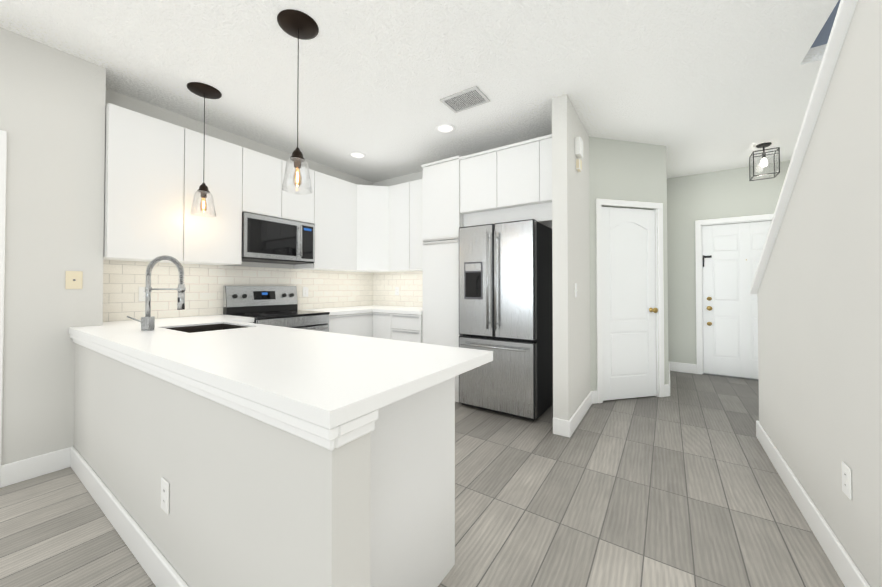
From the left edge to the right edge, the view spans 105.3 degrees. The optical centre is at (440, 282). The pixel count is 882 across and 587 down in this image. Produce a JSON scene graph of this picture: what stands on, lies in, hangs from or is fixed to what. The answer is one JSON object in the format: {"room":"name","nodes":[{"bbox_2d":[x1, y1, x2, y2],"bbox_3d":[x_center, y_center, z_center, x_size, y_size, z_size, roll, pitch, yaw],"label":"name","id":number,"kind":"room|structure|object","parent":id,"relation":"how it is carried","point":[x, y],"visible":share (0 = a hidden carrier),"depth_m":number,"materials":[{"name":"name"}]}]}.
{"room":"kitchen","nodes":[
{"label":"kitchen","id":0,"kind":"room"},
{"bbox_2d":[0,27,391,464],"bbox_3d":[-3.074,-0.157,1.824,0.550,2.740,7.800,-1,-1,34],"label":"wall","id":1,"kind":"structure","parent":0,"point":[52,111],"depth_m":2.17,"materials":[{"name":"beige paint"}]},
{"bbox_2d":[1,447,68,487],"bbox_3d":[-3.730,1.128,0.326,0.020,0.130,4.610,-1,-1,34],"label":"baseboard","id":2,"kind":"structure","parent":1,"relation":"attached to","point":[36,466],"depth_m":2.09,"materials":[{"name":"white wood"}]},
{"bbox_2d":[65,271,82,288],"bbox_3d":[-2.452,-0.016,2.247,0.006,0.120,0.078,-1,-1,34],"label":"cable wall plate","id":3,"kind":"object","parent":1,"relation":"attached to","point":[70,276],"visible":1,"depth_m":2.24,"materials":[{"name":"beige plastic"}]},
{"bbox_2d":[103,103,246,264],"bbox_3d":[-2.234,-0.714,2.823,0.386,1.080,0.894,-1,-1,34],"label":"upper cabinet","id":4,"kind":"object","parent":1,"relation":"attached to","point":[153,176],"depth_m":2.63,"materials":[{"name":"white wood"}]},
{"bbox_2d":[103,260,374,321],"bbox_3d":[-1.824,0.079,3.766,0.008,0.479,2.938,-1,-1,34],"label":"tile backsplash","id":5,"kind":"structure","parent":1,"relation":"attached to","point":[123,281],"depth_m":3.18,"materials":[{"name":"beige tile"}]},
{"bbox_2d":[139,287,144,300],"bbox_3d":[-2.467,0.096,2.798,0.007,0.120,0.075,-1,-1,34],"label":"outlet","id":6,"kind":"object","parent":5,"relation":"attached to","point":[141,293],"visible":0.69,"depth_m":2.78,"materials":[{"name":"white plastic"}]},
{"bbox_2d":[303,287,307,296],"bbox_3d":[-1.628,0.113,4.042,0.007,0.120,0.075,-1,-1,34],"label":"outlet","id":7,"kind":"object","parent":5,"relation":"attached to","point":[305,291],"visible":1,"depth_m":4.04,"materials":[{"name":"white plastic"}]},
{"bbox_2d":[243,148,314,223],"bbox_3d":[-1.771,-0.946,3.513,0.386,0.596,0.758,-1,-1,34],"label":"upper cabinet","id":8,"kind":"object","parent":1,"relation":"attached to","point":[263,194],"depth_m":3.34,"materials":[{"name":"white wood"}]},
{"bbox_2d":[242,212,314,264],"bbox_3d":[-1.743,-0.429,3.488,0.452,0.428,0.754,-1,-1,34],"label":"microwave","id":9,"kind":"object","parent":8,"relation":"attached to","point":[267,239],"visible":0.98,"depth_m":3.34,"materials":[{"name":"grey metal"}]},
{"bbox_2d":[294,171,354,270],"bbox_3d":[-1.385,-0.697,4.081,0.386,1.080,0.618,-1,-1,34],"label":"upper cabinet","id":10,"kind":"object","parent":1,"relation":"attached to","point":[334,197],"depth_m":3.94,"materials":[{"name":"white wood"}]},
{"bbox_2d":[355,184,386,270],"bbox_3d":[-0.865,-0.691,4.270,0.293,1.082,0.293,-1,-1,34],"label":"upper cabinet","id":11,"kind":"object","parent":1,"relation":"attached to","point":[370,200],"depth_m":4.26,"materials":[{"name":"white wood"}]},
{"bbox_2d":[355,271,398,272],"bbox_3d":[-0.916,-0.691,4.535,0.656,1.080,0.657,-1,-1,34],"label":"upper cabinet","id":12,"kind":"object","parent":1,"relation":"attached to","point":[355,271],"depth_m":4.59,"materials":[{"name":"white wood"}]},
{"bbox_2d":[0,0,838,182],"bbox_3d":[-0.262,-1.583,1.363,5.750,0.100,10.150,-1,-1,34],"label":"ceiling","id":13,"kind":"structure","parent":0,"point":[694,87],"depth_m":2.39,"materials":[{"name":"white paint"}]},
{"bbox_2d":[187,82,221,216],"bbox_3d":[-1.867,-1.022,2.650,0.228,0.986,0.228,-1,-1,34],"label":"pendant light","id":14,"kind":"object","parent":13,"relation":"hanging from","point":[203,90],"visible":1,"depth_m":2.63,"materials":[{"name":"clear glass"}]},
{"bbox_2d":[277,9,318,193],"bbox_3d":[-0.845,-1.031,1.984,0.228,0.986,0.228,-1,-1,34],"label":"pendant light","id":15,"kind":"object","parent":13,"relation":"hanging from","point":[297,24],"visible":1,"depth_m":1.97,"materials":[{"name":"brown metal"}]},
{"bbox_2d":[349,152,365,158],"bbox_3d":[-0.981,-1.493,3.952,0.196,0.010,0.196,-1,-1,34],"label":"recessed light","id":16,"kind":"object","parent":13,"relation":"in","point":[358,155],"visible":1,"depth_m":3.96,"materials":[{"name":"white plastic"}]},
{"bbox_2d":[435,123,454,133],"bbox_3d":[0.042,-1.502,3.287,0.196,0.010,0.196,-1,-1,34],"label":"recessed light","id":17,"kind":"object","parent":13,"relation":"in","point":[445,128],"visible":1,"depth_m":3.28,"materials":[{"name":"white"}]},
{"bbox_2d":[440,86,489,113],"bbox_3d":[0.200,-1.508,2.788,0.340,0.012,0.250,-1,-1,34],"label":"ceiling vent","id":18,"kind":"object","parent":13,"relation":"in","point":[467,99],"visible":1,"depth_m":2.78,"materials":[{"name":"grey metal"}]},
{"bbox_2d":[749,142,779,180],"bbox_3d":[3.519,-1.325,3.664,0.208,0.354,0.208,-1,-1,34],"label":"lantern pendant light","id":19,"kind":"object","parent":13,"relation":"hanging from","point":[764,163],"visible":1,"depth_m":3.64,"materials":[{"name":"black metal"}]},
{"bbox_2d":[0,371,844,586],"bbox_3d":[-0.262,1.257,1.325,5.750,0.100,10.150,-1,-1,34],"label":"floor","id":20,"kind":"structure","parent":0,"point":[682,485],"depth_m":1.79,"materials":[{"name":"grey tile"}]},
{"bbox_2d":[74,343,370,586],"bbox_3d":[-1.315,0.770,1.554,2.655,0.880,0.120,-1,-1,34],"label":"wall","id":21,"kind":"structure","parent":20,"relation":"on","point":[253,502],"depth_m":1.06,"materials":[{"name":"beige paint"}]},
{"bbox_2d":[65,446,188,586],"bbox_3d":[-1.335,1.144,1.480,2.641,0.130,0.016,-1,-1,34],"label":"baseboard","id":22,"kind":"structure","parent":21,"relation":"attached to","point":[157,567],"depth_m":1.54,"materials":[{"name":"white wood"}]},
{"bbox_2d":[161,477,169,513],"bbox_3d":[-1.084,0.837,1.320,0.075,0.120,0.007,-1,-1,34],"label":"outlet","id":23,"kind":"object","parent":21,"relation":"attached to","point":[165,486],"visible":0.98,"depth_m":1.31,"materials":[{"name":"white plastic"}]},
{"bbox_2d":[145,328,300,386],"bbox_3d":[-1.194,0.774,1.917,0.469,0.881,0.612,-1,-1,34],"label":"countertop","id":24,"kind":"structure","parent":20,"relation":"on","point":[162,357],"depth_m":1.55,"materials":[{"name":"white stone"}]},
{"bbox_2d":[127,255,185,330],"bbox_3d":[-1.757,0.064,2.078,0.313,0.464,0.206,-1,-1,34],"label":"faucet","id":25,"kind":"object","parent":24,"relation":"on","point":[147,321],"visible":1,"depth_m":2.07,"materials":[{"name":"silver metal"}]},
{"bbox_2d":[204,317,253,322],"bbox_3d":[-1.953,0.789,3.010,0.609,0.881,0.237,-1,-1,34],"label":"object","id":26,"kind":"object","parent":20,"relation":"on","point":[240,319],"depth_m":2.87,"materials":[{"name":"white"}]},
{"bbox_2d":[181,336,356,406],"bbox_3d":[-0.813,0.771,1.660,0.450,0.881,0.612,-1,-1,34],"label":"countertop","id":27,"kind":"structure","parent":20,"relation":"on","point":[204,372],"depth_m":1.28,"materials":[{"name":"white stone"}]},
{"bbox_2d":[223,286,329,331],"bbox_3d":[-1.627,0.634,3.395,0.701,1.200,0.758,-1,-1,34],"label":"range","id":28,"kind":"object","parent":20,"relation":"on","point":[272,305],"visible":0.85,"depth_m":3.42,"materials":[{"name":"grey metal"}]},
{"bbox_2d":[229,340,460,586],"bbox_3d":[-0.368,0.767,1.363,0.619,0.881,0.617,-1,-1,34],"label":"base cabinet","id":29,"kind":"object","parent":20,"relation":"on","point":[331,391],"depth_m":1.12,"materials":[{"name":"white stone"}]},
{"bbox_2d":[328,313,370,336],"bbox_3d":[-1.271,0.802,4.020,0.609,0.881,0.676,-1,-1,34],"label":"base cabinet","id":30,"kind":"object","parent":20,"relation":"on","point":[359,324],"depth_m":3.85,"materials":[{"name":"white wood"}]},
{"bbox_2d":[371,309,422,342],"bbox_3d":[-0.365,0.804,4.169,0.764,0.881,0.617,-1,-1,34],"label":"base cabinet","id":31,"kind":"object","parent":20,"relation":"on","point":[402,323],"depth_m":3.89,"materials":[{"name":"white wood"}]},
{"bbox_2d":[303,305,394,312],"bbox_3d":[-1.105,0.345,4.272,0.610,0.038,1.270,-1,-1,34],"label":"countertop","id":32,"kind":"structure","parent":31,"relation":"on","point":[353,309],"depth_m":4.01,"materials":[{"name":"white stone"}]},
{"bbox_2d":[375,306,422,312],"bbox_3d":[-0.359,0.343,4.167,0.744,0.038,0.611,-1,-1,34],"label":"countertop","id":33,"kind":"structure","parent":31,"relation":"on","point":[398,309],"depth_m":4.01,"materials":[{"name":"white stone"}]},
{"bbox_2d":[422,155,485,401],"bbox_3d":[0.158,-0.032,3.837,0.481,2.544,0.596,-1,-1,34],"label":"tall cabinet","id":34,"kind":"object","parent":20,"relation":"on","point":[443,217],"depth_m":3.58,"materials":[{"name":"white wood"}]},
{"bbox_2d":[459,219,552,420],"bbox_3d":[0.660,0.342,3.384,0.770,1.785,0.726,-1,-1,34],"label":"fridge","id":35,"kind":"object","parent":20,"relation":"on","point":[505,296],"visible":0.98,"depth_m":3.10,"materials":[{"name":"grey metal"}]},
{"bbox_2d":[392,135,591,393],"bbox_3d":[0.263,-0.125,4.205,2.940,2.740,0.120,-1,-1,34],"label":"wall","id":36,"kind":"structure","parent":0,"point":[418,175],"depth_m":3.45,"materials":[{"name":"beige paint"}]},
{"bbox_2d":[375,271,422,306],"bbox_3d":[-0.430,0.090,4.592,1.335,0.479,0.008,-1,-1,34],"label":"tile backsplash","id":37,"kind":"structure","parent":36,"relation":"attached to","point":[410,284],"depth_m":4.68,"materials":[{"name":"beige tile"}]},
{"bbox_2d":[395,287,398,294],"bbox_3d":[-0.614,0.122,4.707,0.075,0.120,0.007,-1,-1,34],"label":"outlet","id":38,"kind":"object","parent":37,"relation":"attached to","point":[396,290],"visible":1,"depth_m":4.71,"materials":[{"name":"white plastic"}]},
{"bbox_2d":[387,179,422,270],"bbox_3d":[-0.276,-0.694,4.267,0.703,1.080,0.386,-1,-1,34],"label":"upper cabinet","id":39,"kind":"object","parent":36,"relation":"attached to","point":[404,200],"depth_m":4.14,"materials":[{"name":"white wood"}]},
{"bbox_2d":[462,137,551,221],"bbox_3d":[0.704,-1.002,3.482,0.829,0.574,0.596,-1,-1,34],"label":"upper cabinet","id":40,"kind":"object","parent":36,"relation":"attached to","point":[510,183],"depth_m":3.20,"materials":[{"name":"white wood"}]},
{"bbox_2d":[548,94,587,420],"bbox_3d":[1.172,-0.141,3.031,0.120,2.740,0.750,-1,-1,34],"label":"wall","id":41,"kind":"structure","parent":0,"point":[568,224],"depth_m":2.75,"materials":[{"name":"beige paint"}]},
{"bbox_2d":[542,134,551,209],"bbox_3d":[1.112,-1.006,3.207,0.156,0.574,0.596,-1,-1,34],"label":"upper cabinet","id":42,"kind":"object","parent":41,"relation":"attached to","point":[546,140],"depth_m":2.97,"materials":[{"name":"white wood"}]},
{"bbox_2d":[574,283,576,296],"bbox_3d":[1.163,0.068,2.895,0.014,0.120,0.075,-1,-1,34],"label":"light switch","id":43,"kind":"object","parent":41,"relation":"attached to","point":[575,289],"visible":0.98,"depth_m":2.88,"materials":[{"name":"white plastic"}]},
{"bbox_2d":[575,136,582,171],"bbox_3d":[1.218,-1.127,2.964,0.044,0.270,0.130,-1,-1,34],"label":"door chime","id":44,"kind":"object","parent":41,"relation":"attached to","point":[578,147],"visible":0.98,"depth_m":2.93,"materials":[{"name":"white plastic"}]},
{"bbox_2d":[561,390,596,437],"bbox_3d":[1.287,1.165,3.059,0.060,0.130,0.987,-1,-1,34],"label":"baseboard","id":45,"kind":"structure","parent":41,"relation":"attached to","point":[567,427],"depth_m":2.87,"materials":[{"name":"white wood"}]},
{"bbox_2d":[592,137,671,390],"bbox_3d":[2.322,-0.126,4.146,0.783,2.740,2.054,-1,-1,34],"label":"wall","id":46,"kind":"structure","parent":0,"point":[621,170],"depth_m":3.59,"materials":[{"name":"beige paint"}]},
{"bbox_2d":[601,207,657,400],"bbox_3d":[2.007,0.219,3.586,0.509,2.016,0.532,-1,-1,34],"label":"closet door","id":47,"kind":"structure","parent":46,"relation":"in","point":[629,310],"depth_m":3.57,"materials":[{"name":"white wood"}]},
{"bbox_2d":[596,199,663,402],"bbox_3d":[2.006,0.186,3.553,0.573,2.100,0.631,-1,-1,34],"label":"door frame","id":48,"kind":"structure","parent":46,"relation":"attached to","point":[658,208],"depth_m":3.62,"materials":[{"name":"white wood"}]},
{"bbox_2d":[668,160,790,364],"bbox_3d":[3.696,-0.120,4.627,2.520,2.740,0.220,-1,-1,34],"label":"wall","id":49,"kind":"structure","parent":0,"point":[729,193],"depth_m":4.64,"materials":[{"name":"beige paint"}]},
{"bbox_2d":[669,362,696,373],"bbox_3d":[3.382,1.186,4.679,0.280,0.130,0.016,-1,-1,34],"label":"baseboard","id":50,"kind":"structure","parent":49,"relation":"attached to","point":[673,366],"depth_m":4.67,"materials":[{"name":"white wood"}]},
{"bbox_2d":[695,214,773,380],"bbox_3d":[3.949,0.197,4.362,1.030,2.100,0.108,-1,-1,34],"label":"door frame","id":51,"kind":"structure","parent":49,"relation":"attached to","point":[767,217],"depth_m":4.58,"materials":[{"name":"white wood"}]},
{"bbox_2d":[702,221,771,378],"bbox_3d":[3.941,0.228,4.350,0.878,2.010,0.111,-1,-1,34],"label":"entry door","id":52,"kind":"structure","parent":49,"relation":"in","point":[731,254],"depth_m":4.44,"materials":[{"name":"white wood"}]},
{"bbox_2d":[757,0,881,586],"bbox_3d":[0.398,-0.189,-0.566,0.120,2.740,7.720,-1,-1,34],"label":"wall","id":53,"kind":"structure","parent":0,"point":[819,295],"depth_m":1.40,"materials":[{"name":"beige paint"}]},
{"bbox_2d":[750,0,857,293],"bbox_3d":[1.858,-0.741,1.606,0.200,1.640,2.572,-1,-1,34],"label":"trim","id":54,"kind":"structure","parent":53,"relation":"on","point":[844,14],"depth_m":1.60,"materials":[{"name":"white wood"}]},
{"bbox_2d":[756,421,869,586],"bbox_3d":[0.354,1.117,-0.544,0.036,0.130,7.736,-1,-1,34],"label":"baseboard","id":55,"kind":"structure","parent":53,"relation":"attached to","point":[846,569],"depth_m":1.59,"materials":[{"name":"white wood"}]},
{"bbox_2d":[842,461,851,499],"bbox_3d":[1.614,0.787,1.339,0.007,0.120,0.075,-1,-1,34],"label":"outlet","id":56,"kind":"object","parent":53,"relation":"attached to","point":[846,480],"visible":1,"depth_m":1.33,"materials":[{"name":"white plastic"}]},
{"bbox_2d":[811,0,840,47],"bbox_3d":[0.842,-2.894,-0.981,1.220,2.660,7.670,-1,-1,34],"label":"wall","id":57,"kind":"structure","parent":0,"point":[822,37],"depth_m":2.29,"materials":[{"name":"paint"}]}
]}

